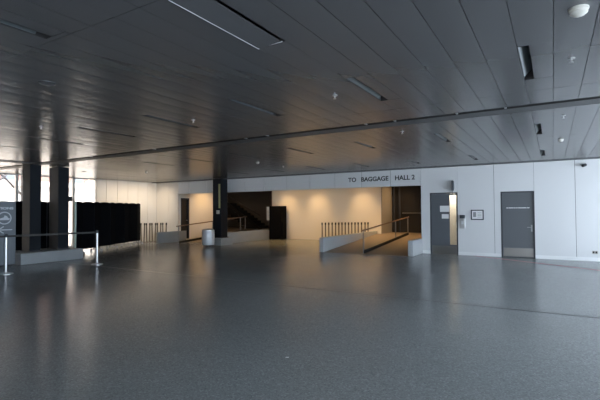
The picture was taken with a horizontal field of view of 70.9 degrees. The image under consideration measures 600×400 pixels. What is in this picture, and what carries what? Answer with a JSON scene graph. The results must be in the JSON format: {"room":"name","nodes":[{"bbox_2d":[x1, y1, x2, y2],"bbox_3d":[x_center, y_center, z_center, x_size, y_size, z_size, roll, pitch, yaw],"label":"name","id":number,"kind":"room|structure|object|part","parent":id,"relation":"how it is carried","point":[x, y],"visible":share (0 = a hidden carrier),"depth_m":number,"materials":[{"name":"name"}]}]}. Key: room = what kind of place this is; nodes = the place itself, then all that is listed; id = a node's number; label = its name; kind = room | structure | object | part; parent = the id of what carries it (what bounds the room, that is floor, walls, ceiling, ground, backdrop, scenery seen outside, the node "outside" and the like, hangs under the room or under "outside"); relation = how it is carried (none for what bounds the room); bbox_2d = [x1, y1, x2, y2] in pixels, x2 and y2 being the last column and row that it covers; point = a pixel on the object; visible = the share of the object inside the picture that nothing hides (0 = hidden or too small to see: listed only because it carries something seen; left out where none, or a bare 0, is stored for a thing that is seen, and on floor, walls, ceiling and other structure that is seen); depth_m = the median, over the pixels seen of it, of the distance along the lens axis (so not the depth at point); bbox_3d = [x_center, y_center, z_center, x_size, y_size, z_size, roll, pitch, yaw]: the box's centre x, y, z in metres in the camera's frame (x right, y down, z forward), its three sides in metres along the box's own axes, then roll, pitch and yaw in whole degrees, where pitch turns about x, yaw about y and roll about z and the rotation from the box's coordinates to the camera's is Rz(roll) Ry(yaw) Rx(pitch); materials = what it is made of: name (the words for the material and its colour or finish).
{"room":"airport terminal","nodes":[
{"label":"airport terminal","id":0,"kind":"room"},
{"bbox_2d":[97,179,156,243],"bbox_3d":[-8.699,0.564,21.435,0.200,3.220,3.700,-1,-2,31],"label":"wall","id":1,"kind":"structure","parent":0,"point":[143,193],"depth_m":21.77,"materials":[{"name":"grey paint"}]},
{"bbox_2d":[74,178,96,201],"bbox_3d":[-9.901,0.521,19.358,0.120,3.220,1.100,-1,-2,31],"label":"window","id":2,"kind":"structure","parent":1,"relation":"in","point":[95,180],"depth_m":19.79,"materials":[{"name":"grey"}]},
{"bbox_2d":[181,193,212,239],"bbox_3d":[-5.550,0.654,23.450,0.200,3.100,3.000,-1,-2,31],"label":"wall","id":3,"kind":"structure","parent":0,"point":[200,204],"depth_m":23.24,"materials":[{"name":"paint"}]},
{"bbox_2d":[181,198,188,238],"bbox_3d":[-6.159,0.982,22.368,0.160,2.160,0.590,-1,-2,31],"label":"door","id":4,"kind":"structure","parent":3,"relation":"in","point":[184,201],"depth_m":22.49,"materials":[{"name":"black wood"}]},
{"bbox_2d":[227,227,268,231],"bbox_3d":[-3.478,2.076,27.309,6.850,0.420,3.500,-1,-2,31],"label":"floor","id":5,"kind":"structure","parent":0,"point":[228,228],"depth_m":26.41,"materials":[{"name":"brown wood"}]},
{"bbox_2d":[227,195,267,228],"bbox_3d":[-3.672,0.589,28.361,3.713,2.606,1.450,-1,-2,31],"label":"staircase","id":6,"kind":"structure","parent":5,"relation":"on","point":[235,211],"depth_m":27.99,"materials":[{"name":"black"}]},
{"bbox_3d":[-4.059,0.176,27.815,3.626,1.803,0.059,-1,-2,31],"label":"stair rail","id":7,"kind":"part","parent":6,"relation":"part of","materials":[{"name":"brown metal"}]},
{"bbox_2d":[227,191,271,227],"bbox_3d":[-3.958,0.628,26.870,6.730,3.300,4.800,-1,-2,31],"label":"wall","id":8,"kind":"structure","parent":0,"point":[258,202],"depth_m":29.00,"materials":[{"name":"brown"}]},
{"bbox_2d":[0,0,599,182],"bbox_3d":[-3.503,-1.405,7.910,22.700,0.203,21.900,-1,-2,31],"label":"ceiling","id":9,"kind":"structure","parent":0,"point":[112,64],"depth_m":5.07,"materials":[{"name":"black metal"}]},
{"bbox_2d":[0,159,34,163],"bbox_3d":[-11.725,-1.306,7.622,0.400,0.115,12.940,-1,-2,31],"label":"trim","id":10,"kind":"structure","parent":9,"relation":"attached to","point":[1,160],"depth_m":12.78,"materials":[{"name":"grey metal"}]},
{"bbox_2d":[0,19,51,38],"bbox_3d":[-2.500,-1.484,3.178,0.105,0.117,1.180,-1,-2,31],"label":"ceiling light","id":11,"kind":"object","parent":9,"relation":"attached to","point":[3,22],"visible":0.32,"depth_m":3.54,"materials":[{"name":"black metal"}]},
{"bbox_2d":[37,81,56,85],"bbox_3d":[-2.990,-1.374,4.976,0.200,0.014,0.200,-1,-2,31],"label":"ceiling speaker","id":12,"kind":"object","parent":9,"relation":"attached to","point":[46,83],"visible":1,"depth_m":4.95,"materials":[{"name":"grey metal"}]},
{"bbox_2d":[39,82,54,85],"bbox_3d":[-2.990,-1.371,4.976,0.180,0.008,0.180,-1,-2,31],"label":"grille","id":13,"kind":"object","parent":12,"relation":"attached to","point":[42,83],"depth_m":4.96,"materials":[{"name":"grey metal"}]},
{"bbox_2d":[28,136,80,143],"bbox_3d":[-5.197,-1.325,8.997,0.105,0.117,1.180,-1,-2,31],"label":"ceiling light","id":14,"kind":"object","parent":9,"relation":"attached to","point":[28,136],"visible":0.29,"depth_m":9.00,"materials":[{"name":"black metal"}]},
{"bbox_2d":[77,126,135,136],"bbox_3d":[-3.680,-1.357,8.086,0.105,0.117,1.180,-1,-2,31],"label":"ceiling light","id":15,"kind":"object","parent":9,"relation":"attached to","point":[82,126],"visible":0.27,"depth_m":8.07,"materials":[{"name":"black metal"}]},
{"bbox_2d":[142,114,198,127],"bbox_3d":[-2.163,-1.388,7.175,0.105,0.117,1.180,-1,-2,31],"label":"ceiling light","id":16,"kind":"object","parent":9,"relation":"attached to","point":[148,115],"visible":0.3,"depth_m":7.16,"materials":[{"name":"black metal"}]},
{"bbox_2d":[168,0,281,48],"bbox_3d":[-0.549,-1.430,3.405,0.267,0.020,1.080,-1,-2,31],"label":"ceiling hatch","id":17,"kind":"object","parent":9,"relation":"attached to","point":[213,12],"visible":1,"depth_m":3.37,"materials":[{"name":"silver metal"}]},
{"bbox_2d":[229,98,280,115],"bbox_3d":[-0.646,-1.420,6.263,0.105,0.117,1.180,-1,-2,31],"label":"ceiling light","id":18,"kind":"object","parent":9,"relation":"attached to","point":[232,100],"visible":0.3,"depth_m":6.25,"materials":[{"name":"black metal"}]},
{"bbox_2d":[0,96,599,169],"bbox_3d":[-2.347,-1.345,9.834,22.700,0.164,0.450,-1,-2,31],"label":"trim","id":19,"kind":"structure","parent":9,"relation":"attached to","point":[589,100],"depth_m":7.71,"materials":[{"name":"grey metal"}]},
{"bbox_2d":[287,147,313,153],"bbox_3d":[0.010,-1.314,10.791,0.105,0.117,1.220,-1,-2,31],"label":"ceiling light","id":20,"kind":"object","parent":9,"relation":"attached to","point":[293,147],"visible":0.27,"depth_m":10.85,"materials":[{"name":"black"}]},
{"bbox_2d":[355,141,374,148],"bbox_3d":[1.528,-1.345,9.880,0.105,0.117,1.220,-1,-2,31],"label":"ceiling light","id":21,"kind":"object","parent":9,"relation":"attached to","point":[355,141],"visible":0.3,"depth_m":9.96,"materials":[{"name":"black"}]},
{"bbox_2d":[346,76,387,100],"bbox_3d":[0.871,-1.451,5.352,0.105,0.117,1.180,-1,-2,31],"label":"ceiling light","id":22,"kind":"object","parent":9,"relation":"attached to","point":[353,80],"visible":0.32,"depth_m":5.36,"materials":[{"name":"black metal"}]},
{"bbox_2d":[434,133,450,141],"bbox_3d":[3.045,-1.376,8.969,0.105,0.117,1.220,-1,-2,31],"label":"ceiling light","id":23,"kind":"object","parent":9,"relation":"attached to","point":[438,134],"visible":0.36,"depth_m":9.06,"materials":[{"name":"black"}]},
{"bbox_2d":[517,45,533,79],"bbox_3d":[2.389,-1.482,4.441,0.105,0.117,1.180,-1,-2,31],"label":"ceiling light","id":24,"kind":"object","parent":9,"relation":"attached to","point":[524,53],"visible":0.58,"depth_m":4.50,"materials":[{"name":"black metal"}]},
{"bbox_2d":[534,124,541,134],"bbox_3d":[4.562,-1.408,8.058,0.105,0.117,1.220,-1,-2,31],"label":"ceiling light","id":25,"kind":"object","parent":9,"relation":"attached to","point":[538,129],"visible":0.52,"depth_m":8.27,"materials":[{"name":"black metal"}]},
{"bbox_2d":[568,4,588,17],"bbox_3d":[2.114,-1.425,3.193,0.136,0.062,0.136,-1,-2,31],"label":"smoke detector","id":26,"kind":"object","parent":9,"relation":"attached to","point":[576,11],"visible":1,"depth_m":3.16,"materials":[{"name":"grey plastic"}]},
{"bbox_2d":[0,239,599,399],"bbox_3d":[-1.475,1.981,11.172,23.300,0.200,30.300,-1,-2,31],"label":"floor","id":27,"kind":"structure","parent":0,"point":[68,331],"depth_m":5.73,"materials":[{"name":"stone"}]},
{"bbox_2d":[0,201,15,266],"bbox_3d":[-9.064,0.990,12.119,0.210,1.920,1.570,-1,-2,31],"label":"sign panel","id":28,"kind":"object","parent":27,"relation":"on","point":[7,208],"visible":1,"depth_m":12.59,"materials":[{"name":"grey metal"}]},
{"bbox_2d":[0,173,16,200],"bbox_3d":[-11.930,0.451,15.981,0.120,3.220,2.120,-1,-2,31],"label":"window","id":29,"kind":"structure","parent":27,"relation":"on","point":[15,175],"depth_m":16.86,"materials":[{"name":"grey"}]},
{"bbox_2d":[20,164,41,251],"bbox_3d":[-8.614,0.257,13.515,0.530,2.759,0.400,-1,-2,31],"label":"column","id":30,"kind":"structure","parent":27,"relation":"on","point":[31,191],"depth_m":13.38,"materials":[{"name":"black paint"}]},
{"bbox_2d":[15,201,48,250],"bbox_3d":[-9.788,1.028,14.826,2.568,1.985,0.482,0,-2,-26],"label":"folding screen","id":31,"kind":"object","parent":27,"relation":"on","point":[44,205],"visible":0.13,"depth_m":15.05,"materials":[{"name":"black fabric"}]},
{"bbox_3d":[-9.797,0.943,14.824,0.502,1.815,0.050,1,-2,-39],"label":"panel","id":32,"kind":"part","parent":31,"relation":"part of","materials":[{"name":"black fabric"}]},
{"bbox_3d":[-9.338,0.946,15.049,0.502,1.815,0.050,0,-1,-13],"label":"panel","id":33,"kind":"part","parent":31,"relation":"part of","materials":[{"name":"black fabric"}]},
{"bbox_3d":[-8.878,0.948,15.275,0.502,1.815,0.050,1,-2,-39],"label":"panel","id":34,"kind":"part","parent":31,"relation":"part of","materials":[{"name":"black fabric"}]},
{"bbox_2d":[17,174,73,247],"bbox_3d":[-10.784,0.491,17.888,0.120,3.220,2.330,-1,-2,31],"label":"window","id":35,"kind":"structure","parent":27,"relation":"on","point":[72,179],"depth_m":18.83,"materials":[{"name":"grey metal"}]},
{"bbox_2d":[0,232,95,274],"bbox_3d":[-7.584,1.397,10.915,0.340,1.030,4.562,-2,-2,42],"label":"stanchion","id":36,"kind":"object","parent":27,"relation":"on","point":[6,236],"visible":1,"depth_m":11.01,"materials":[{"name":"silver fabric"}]},
{"bbox_3d":[-7.606,1.421,10.889,0.059,0.920,0.059,-1,-2,31],"label":"post","id":37,"kind":"part","parent":36,"relation":"part of","materials":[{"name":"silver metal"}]},
{"bbox_2d":[15,248,82,264],"bbox_3d":[-8.407,1.815,13.807,1.210,0.345,1.970,-1,-2,31],"label":"plinth","id":38,"kind":"object","parent":27,"relation":"on","point":[46,255],"visible":0.64,"depth_m":13.36,"materials":[{"name":"concrete"}]},
{"bbox_2d":[47,167,69,249],"bbox_3d":[-8.194,0.273,14.312,0.630,2.759,0.420,-1,-2,31],"label":"column","id":39,"kind":"structure","parent":27,"relation":"on","point":[58,176],"depth_m":14.16,"materials":[{"name":"black paint"}]},
{"bbox_2d":[91,230,102,264],"bbox_3d":[-6.132,1.432,12.722,0.340,1.030,0.340,-1,-2,31],"label":"stanchion","id":40,"kind":"object","parent":27,"relation":"on","point":[96,263],"visible":1,"depth_m":12.70,"materials":[{"name":"silver metal"}]},
{"bbox_3d":[-6.132,1.457,12.721,0.059,0.920,0.059,-1,-2,31],"label":"post","id":41,"kind":"part","parent":40,"relation":"part of","materials":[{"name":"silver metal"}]},
{"bbox_2d":[74,201,142,253],"bbox_3d":[-8.085,1.098,18.124,0.483,1.985,5.541,0,-1,4],"label":"folding screen","id":42,"kind":"object","parent":27,"relation":"on","point":[115,223],"visible":0.94,"depth_m":17.55,"materials":[{"name":"black fabric"}]},
{"bbox_3d":[-8.228,0.995,15.399,0.060,1.860,0.060,-1,-2,31],"label":"frame","id":43,"kind":"part","parent":42,"relation":"part of","materials":[{"name":"grey metal"}]},
{"bbox_3d":[-8.265,0.955,15.708,0.050,1.815,0.597,0,-1,-7],"label":"panel","id":44,"kind":"part","parent":42,"relation":"part of","materials":[{"name":"black fabric"}]},
{"bbox_3d":[-8.220,0.970,16.316,0.050,1.815,0.597,-1,-1,15],"label":"panel","id":45,"kind":"part","parent":42,"relation":"part of","materials":[{"name":"black fabric"}]},
{"bbox_3d":[-8.175,0.984,16.924,0.050,1.815,0.597,0,-1,-7],"label":"panel","id":46,"kind":"part","parent":42,"relation":"part of","materials":[{"name":"black fabric"}]},
{"bbox_3d":[-8.130,0.999,17.532,0.050,1.815,0.597,-1,-1,15],"label":"panel","id":47,"kind":"part","parent":42,"relation":"part of","materials":[{"name":"black fabric"}]},
{"bbox_3d":[-8.085,1.013,18.140,0.050,1.815,0.597,0,-1,-7],"label":"panel","id":48,"kind":"part","parent":42,"relation":"part of","materials":[{"name":"black fabric"}]},
{"bbox_3d":[-8.039,1.028,18.747,0.050,1.815,0.597,-1,-1,15],"label":"panel","id":49,"kind":"part","parent":42,"relation":"part of","materials":[{"name":"black fabric"}]},
{"bbox_3d":[-7.994,1.042,19.355,0.050,1.815,0.597,0,-1,-7],"label":"panel","id":50,"kind":"part","parent":42,"relation":"part of","materials":[{"name":"black fabric"}]},
{"bbox_3d":[-7.949,1.057,19.963,0.050,1.815,0.597,-1,-1,15],"label":"panel","id":51,"kind":"part","parent":42,"relation":"part of","materials":[{"name":"black fabric"}]},
{"bbox_3d":[-7.904,1.071,20.571,0.050,1.815,0.597,0,-1,-7],"label":"panel","id":52,"kind":"part","parent":42,"relation":"part of","materials":[{"name":"black fabric"}]},
{"bbox_2d":[140,223,141,242],"bbox_3d":[-8.054,1.669,21.331,0.124,0.995,0.124,-3,-3,31],"label":"barrier post","id":53,"kind":"object","parent":27,"relation":"on","point":[140,223],"visible":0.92,"depth_m":21.32,"materials":[{"name":"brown metal"}]},
{"bbox_2d":[156,231,185,243],"bbox_3d":[-6.517,1.881,21.410,0.160,0.560,1.850,-1,-2,31],"label":"wall","id":54,"kind":"structure","parent":27,"relation":"on","point":[172,236],"depth_m":21.18,"materials":[{"name":"concrete"}]},
{"bbox_2d":[202,229,214,246],"bbox_3d":[-4.056,1.672,18.599,0.560,0.810,0.560,-1,-2,31],"label":"litter bin","id":55,"kind":"object","parent":27,"relation":"on","point":[208,235],"visible":0.98,"depth_m":18.37,"materials":[{"name":"silver metal"}]},
{"bbox_2d":[190,230,250,242],"bbox_3d":[-3.899,1.973,22.979,2.690,0.419,4.320,-1,-2,31],"label":"ramp","id":56,"kind":"object","parent":27,"relation":"on","point":[196,241],"visible":0.14,"depth_m":21.84,"materials":[{"name":"brown wood"}]},
{"bbox_2d":[176,216,246,243],"bbox_3d":[-4.530,1.526,22.516,0.056,1.256,5.424,-1,-2,31],"label":"handrail","id":57,"kind":"object","parent":56,"relation":"on","point":[200,238],"visible":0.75,"depth_m":21.45,"materials":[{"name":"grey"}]},
{"bbox_3d":[-4.533,1.120,22.526,0.056,0.444,5.424,-1,-2,31],"label":"rail","id":58,"kind":"part","parent":57,"relation":"part of","materials":[{"name":"brown"}]},
{"bbox_2d":[213,179,227,237],"bbox_3d":[-3.809,0.398,20.035,0.570,2.784,0.550,-1,-2,31],"label":"column","id":59,"kind":"structure","parent":27,"relation":"on","point":[219,185],"depth_m":19.86,"materials":[{"name":"black paint"}]},
{"bbox_3d":[-3.786,-0.186,19.773,0.100,1.140,0.015,-1,-2,31],"label":"strip panel","id":60,"kind":"part","parent":59,"relation":"part of","materials":[{"name":"yellow metal"}]},
{"bbox_2d":[214,237,232,245],"bbox_3d":[-3.808,1.947,19.868,0.950,0.320,0.840,-1,-2,31],"label":"plinth","id":61,"kind":"object","parent":27,"relation":"on","point":[218,241],"visible":0.62,"depth_m":19.45,"materials":[{"name":"concrete"}]},
{"bbox_2d":[227,229,268,242],"bbox_3d":[-2.692,1.873,21.835,0.160,0.550,3.520,-1,-2,31],"label":"wall","id":62,"kind":"structure","parent":27,"relation":"on","point":[253,235],"depth_m":21.74,"materials":[{"name":"concrete"}]},
{"bbox_2d":[267,206,286,239],"bbox_3d":[-1.313,1.259,23.453,1.120,1.840,0.610,-1,-2,31],"label":"kiosk","id":63,"kind":"object","parent":27,"relation":"on","point":[276,215],"visible":0.99,"depth_m":23.15,"materials":[{"name":"black"}]},
{"bbox_2d":[61,262,598,317],"bbox_3d":[-2.142,1.858,10.065,22.700,0.001,0.050,-1,-2,31],"label":"trim","id":64,"kind":"structure","parent":27,"relation":"on","point":[61,262],"depth_m":7.85,"materials":[{"name":"grey metal"}]},
{"bbox_2d":[319,231,376,251],"bbox_3d":[2.293,1.762,18.504,0.180,0.550,5.740,-1,-2,31],"label":"wall","id":65,"kind":"structure","parent":27,"relation":"on","point":[330,242],"depth_m":17.19,"materials":[{"name":"white paint"}]},
{"bbox_2d":[325,234,421,256],"bbox_3d":[3.740,1.795,17.599,3.210,0.419,5.680,-1,-2,31],"label":"ramp","id":66,"kind":"object","parent":27,"relation":"on","point":[399,247],"visible":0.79,"depth_m":16.85,"materials":[{"name":"brown wood"}]},
{"bbox_2d":[361,216,408,253],"bbox_3d":[3.690,1.354,17.521,0.056,1.256,5.724,-1,-2,31],"label":"handrail","id":67,"kind":"object","parent":66,"relation":"on","point":[363,230],"visible":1,"depth_m":17.15,"materials":[{"name":"silver"}]},
{"bbox_3d":[3.688,0.953,17.531,0.056,0.454,5.724,-1,-2,31],"label":"rail","id":68,"kind":"part","parent":67,"relation":"part of","materials":[{"name":"brown"}]},
{"bbox_2d":[408,238,422,256],"bbox_3d":[4.088,1.667,14.880,0.170,0.540,1.275,-1,-2,31],"label":"wall","id":69,"kind":"structure","parent":27,"relation":"on","point":[415,246],"depth_m":14.56,"materials":[{"name":"white paint"}]},
{"bbox_2d":[480,256,599,270],"bbox_3d":[7.044,1.855,12.298,0.070,0.002,4.834,0,-2,-26],"label":"tape","id":70,"kind":"object","parent":27,"relation":"on","point":[480,256],"visible":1,"depth_m":12.29,"materials":[{"name":"red"}]},
{"bbox_2d":[272,187,381,239],"bbox_3d":[1.272,0.493,22.645,6.590,3.300,0.200,-1,-2,31],"label":"wall","id":71,"kind":"structure","parent":0,"point":[306,210],"depth_m":22.40,"materials":[{"name":"paint"}]},
{"bbox_2d":[157,159,599,257],"bbox_3d":[2.017,0.392,17.041,22.700,3.220,0.200,-1,-2,31],"label":"wall","id":72,"kind":"structure","parent":0,"point":[566,193],"depth_m":14.28,"materials":[{"name":"grey paint"}]},
{"bbox_2d":[156,154,599,182],"bbox_3d":[1.866,-1.165,16.843,22.700,0.115,0.350,-1,-2,31],"label":"trim","id":73,"kind":"structure","parent":72,"relation":"attached to","point":[591,154],"depth_m":15.44,"materials":[{"name":"grey metal"}]},
{"bbox_2d":[348,175,413,181],"bbox_3d":[3.100,-0.828,16.294,2.690,0.180,0.008,-1,-2,31],"label":"lettering","id":74,"kind":"object","parent":72,"relation":"attached to","point":[398,175],"depth_m":16.28,"materials":[{"name":"black"}]},
{"bbox_2d":[430,192,457,254],"bbox_3d":[5.176,0.836,15.099,0.960,2.200,0.180,-1,-2,31],"label":"door","id":75,"kind":"structure","parent":72,"relation":"in","point":[439,227],"depth_m":15.13,"materials":[{"name":"painted metal"},{"name":"glass"}]},
{"bbox_2d":[440,206,448,211],"bbox_3d":[5.179,0.315,15.082,0.320,0.220,0.002,-1,-2,31],"label":"paper notice","id":76,"kind":"object","parent":75,"relation":"attached to","point":[442,208],"visible":1,"depth_m":15.08,"materials":[{"name":"white paper"}]},
{"bbox_3d":[5.170,1.775,15.057,0.860,0.280,0.004,-1,-2,31],"label":"kick plate","id":77,"kind":"part","parent":75,"relation":"part of","materials":[{"name":"grey metal"}]},
{"bbox_2d":[442,214,448,218],"bbox_3d":[5.198,0.585,15.065,0.240,0.160,0.002,-1,-2,31],"label":"paper notice","id":78,"kind":"object","parent":75,"relation":"attached to","point":[444,216],"visible":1,"depth_m":15.06,"materials":[{"name":"white paper"}]},
{"bbox_2d":[460,215,464,228],"bbox_3d":[5.665,0.758,14.681,0.170,0.470,0.075,-1,-2,31],"label":"card reader","id":79,"kind":"object","parent":72,"relation":"attached to","point":[462,217],"visible":1,"depth_m":14.65,"materials":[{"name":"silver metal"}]},
{"bbox_2d":[471,210,483,219],"bbox_3d":[6.089,0.510,14.463,0.410,0.350,0.020,-1,-2,31],"label":"framed notice","id":80,"kind":"object","parent":72,"relation":"attached to","point":[475,214],"visible":1,"depth_m":14.46,"materials":[{"name":"grey paper"}]},
{"bbox_2d":[423,250,599,261],"bbox_3d":[8.078,1.818,13.242,8.450,0.110,0.018,-1,-2,31],"label":"baseboard","id":81,"kind":"structure","parent":72,"relation":"attached to","point":[424,251],"depth_m":13.42,"materials":[{"name":"white"}]},
{"bbox_2d":[500,191,535,258],"bbox_3d":[7.186,0.804,13.891,0.990,2.180,0.180,-1,-2,31],"label":"door","id":82,"kind":"structure","parent":72,"relation":"in","point":[517,207],"depth_m":13.87,"materials":[{"name":"grey metal"}]},
{"bbox_3d":[7.180,1.724,13.850,0.870,0.280,0.004,-1,-2,31],"label":"kick plate","id":83,"kind":"part","parent":82,"relation":"part of","materials":[{"name":"grey metal"}]},
{"bbox_2d":[381,187,391,233],"bbox_3d":[4.614,0.457,21.996,0.210,3.300,2.530,-1,-2,31],"label":"wall","id":84,"kind":"structure","parent":0,"point":[386,192],"depth_m":21.45,"materials":[{"name":"grey paint"}]},
{"bbox_2d":[383,232,421,234],"bbox_3d":[5.784,1.858,20.669,3.130,0.420,1.650,-1,-2,31],"label":"floor","id":85,"kind":"structure","parent":0,"point":[390,232],"depth_m":20.84,"materials":[{"name":"brown wood"}]},
{"bbox_2d":[392,187,417,232],"bbox_3d":[6.303,0.433,21.437,3.280,3.300,0.150,-1,-2,31],"label":"wall","id":86,"kind":"structure","parent":0,"point":[396,188],"depth_m":22.09,"materials":[{"name":"black"}]},
{"bbox_2d":[393,186,420,232],"bbox_3d":[6.180,0.422,21.349,3.000,2.480,0.127,-1,-2,31],"label":"door","id":87,"kind":"structure","parent":86,"relation":"in","point":[409,197],"depth_m":21.70,"materials":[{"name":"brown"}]},
{"bbox_3d":[6.192,0.422,21.369,3.000,2.480,0.080,-1,-2,31],"label":"frame","id":88,"kind":"part","parent":87,"relation":"part of","materials":[{"name":"grey"}]},
{"bbox_2d":[450,193,456,244],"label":"window","id":89,"kind":"structure","parent":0,"point":[453,228],"depth_m":16.12,"materials":[{"name":"glass"}]},
{"label":"outside","id":90,"kind":"structure","parent":0,"visible":0},
{"bbox_3d":[-44.001,2.862,32.217,71.300,0.180,130.000,-1,-2,31],"label":"ground","id":91,"kind":"structure","parent":90,"visible":0},
{"bbox_2d":[0,174,22,200],"bbox_3d":[-13.017,0.083,16.398,0.160,4.231,4.300,-1,-2,31],"label":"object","id":92,"kind":"object","parent":91,"relation":"on","point":[2,175],"visible":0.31,"depth_m":17.83,"materials":[{"name":"grey metal"}]},
{"bbox_3d":[-11.948,0.175,18.174,0.160,4.120,0.150,-1,-2,31],"label":"post","id":93,"kind":"part","parent":92,"relation":"part of","materials":[{"name":"grey metal"}]},
{"bbox_2d":[0,174,87,183],"bbox_3d":[-30.803,-3.189,46.874,9.450,12.470,9.900,-1,-2,31],"label":"building","id":94,"kind":"structure","parent":91,"relation":"on","point":[9,177],"depth_m":44.66,"materials":[{"name":"brick"}]},
{"bbox_2d":[0,180,93,234],"bbox_3d":[-20.627,0.659,28.718,5.450,3.770,40.400,-1,-2,31],"label":"building","id":95,"kind":"structure","parent":91,"relation":"on","point":[83,192],"depth_m":29.22,"materials":[{"name":"beige"}]},
{"bbox_3d":[-20.637,-1.050,28.760,5.450,0.350,40.400,-1,-2,31],"label":"cornice","id":96,"kind":"part","parent":95,"relation":"part of","materials":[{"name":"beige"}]}
]}

